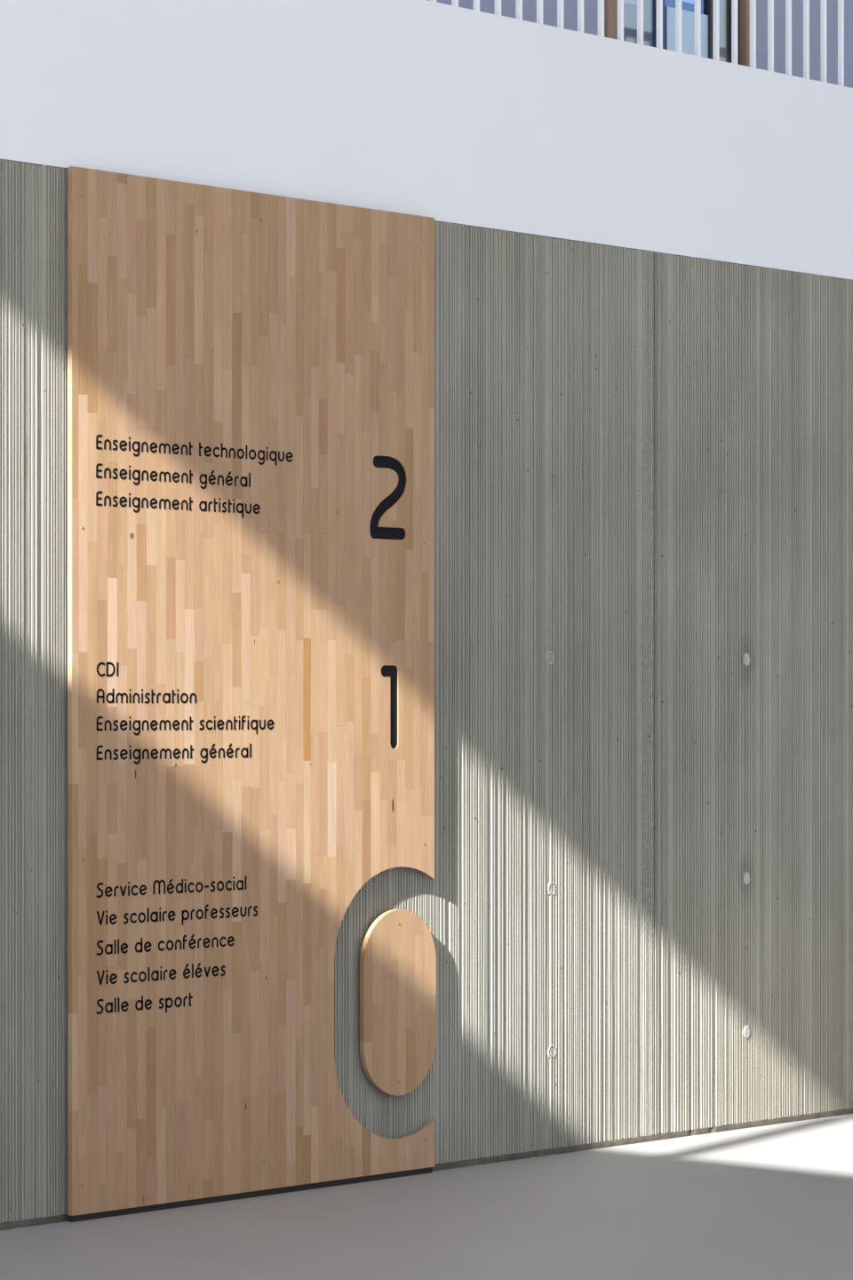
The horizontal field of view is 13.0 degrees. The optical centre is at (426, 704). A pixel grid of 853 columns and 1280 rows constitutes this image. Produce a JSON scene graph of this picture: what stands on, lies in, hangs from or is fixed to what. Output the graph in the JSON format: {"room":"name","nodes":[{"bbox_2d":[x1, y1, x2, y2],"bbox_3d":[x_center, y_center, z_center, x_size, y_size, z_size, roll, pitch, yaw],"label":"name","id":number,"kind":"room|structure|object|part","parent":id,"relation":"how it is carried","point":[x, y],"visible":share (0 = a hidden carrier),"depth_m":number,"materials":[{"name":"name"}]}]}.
{"room":"school lobby","nodes":[
{"label":"school lobby","id":0,"kind":"room"},
{"bbox_2d":[0,0,852,1223],"bbox_3d":[0.834,-0.404,13.816,0.204,4.009,22.000,0,0,42],"label":"wall","id":1,"kind":"structure","parent":0,"point":[637,908],"depth_m":13.29,"materials":[{"name":"concrete"}]},
{"bbox_2d":[67,166,434,1222],"bbox_3d":[-0.546,-0.030,12.137,0.034,3.261,1.661,0,0,42],"label":"sign panel","id":2,"kind":"object","parent":1,"relation":"attached to","point":[251,375],"visible":1,"depth_m":12.03,"materials":[{"name":"brown wood"}]},
{"bbox_2d":[360,909,436,1095],"bbox_3d":[-0.101,1.008,12.623,0.034,0.630,0.358,0,0,42],"label":"oval panel","id":3,"kind":"object","parent":1,"relation":"attached to","point":[398,958],"visible":1,"depth_m":12.60,"materials":[{"name":"brown wood"}]},
{"bbox_2d":[0,1107,852,1230],"bbox_3d":[0.530,1.588,13.348,0.028,0.024,10.100,0,0,42],"label":"baseboard","id":4,"kind":"structure","parent":1,"relation":"attached to","point":[42,1220],"depth_m":13.42,"materials":[{"name":"grey concrete"}]},
{"bbox_2d":[430,0,844,86],"bbox_3d":[1.954,-2.979,14.960,0.050,1.140,8.000,0,0,42],"label":"railing","id":5,"kind":"object","parent":1,"relation":"on","point":[455,3],"visible":1,"depth_m":14.09,"materials":[{"name":"white metal"}]},
{"bbox_3d":[2.319,-0.039,15.438,0.203,3.239,4.601,0,0,43],"label":"concrete panel","id":6,"kind":"part","parent":1,"relation":"part of","materials":[{"name":"grey concrete"}]},
{"bbox_2d":[0,1113,852,1279],"bbox_3d":[20.946,1.750,6.237,40.300,0.300,38.000,0,0,42],"label":"floor","id":7,"kind":"structure","parent":0,"point":[773,1202],"depth_m":11.43,"materials":[{"name":"grey concrete"}]},
{"bbox_2d":[427,0,852,87],"bbox_3d":[0.463,-3.390,16.190,0.150,3.220,13.000,0,0,42],"label":"wall","id":8,"kind":"structure","parent":0,"point":[508,6],"depth_m":17.38,"materials":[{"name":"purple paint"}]},
{"bbox_3d":[-1.599,-3.390,13.939,0.150,3.220,6.895,0,0,43],"label":"wall panel","id":9,"kind":"part","parent":8,"relation":"part of","materials":[{"name":"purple paint"}]},
{"bbox_2d":[605,0,750,66],"bbox_3d":[1.092,-3.540,16.861,0.170,1.720,1.050,0,0,42],"label":"window","id":10,"kind":"structure","parent":8,"relation":"in","point":[611,5],"depth_m":17.16,"materials":[{"name":"brown wood"}]},
{"bbox_2d":[624,0,637,5],"bbox_3d":[0.902,-3.750,16.751,0.041,1.200,0.200,0,0,42],"label":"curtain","id":11,"kind":"object","parent":10,"relation":"hanging from","point":[632,2],"visible":0.44,"depth_m":16.77,"materials":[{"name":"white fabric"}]},
{"bbox_2d":[666,6,708,57],"bbox_3d":[1.183,-2.947,16.919,0.006,0.395,0.297,0,0,42],"label":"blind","id":12,"kind":"object","parent":10,"relation":"attached to","point":[687,17],"visible":0.36,"depth_m":16.91,"materials":[{"name":"blue"}]},
{"bbox_3d":[3.147,-3.390,19.119,0.150,3.220,5.055,0,0,43],"label":"wall panel","id":13,"kind":"part","parent":8,"relation":"part of","materials":[{"name":"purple paint"}]},
{"bbox_2d":[624,0,702,49],"bbox_3d":[0.650,-3.350,18.392,2.550,3.300,4.500,0,0,42],"label":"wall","id":14,"kind":"structure","parent":0,"point":[630,11],"depth_m":16.88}
]}

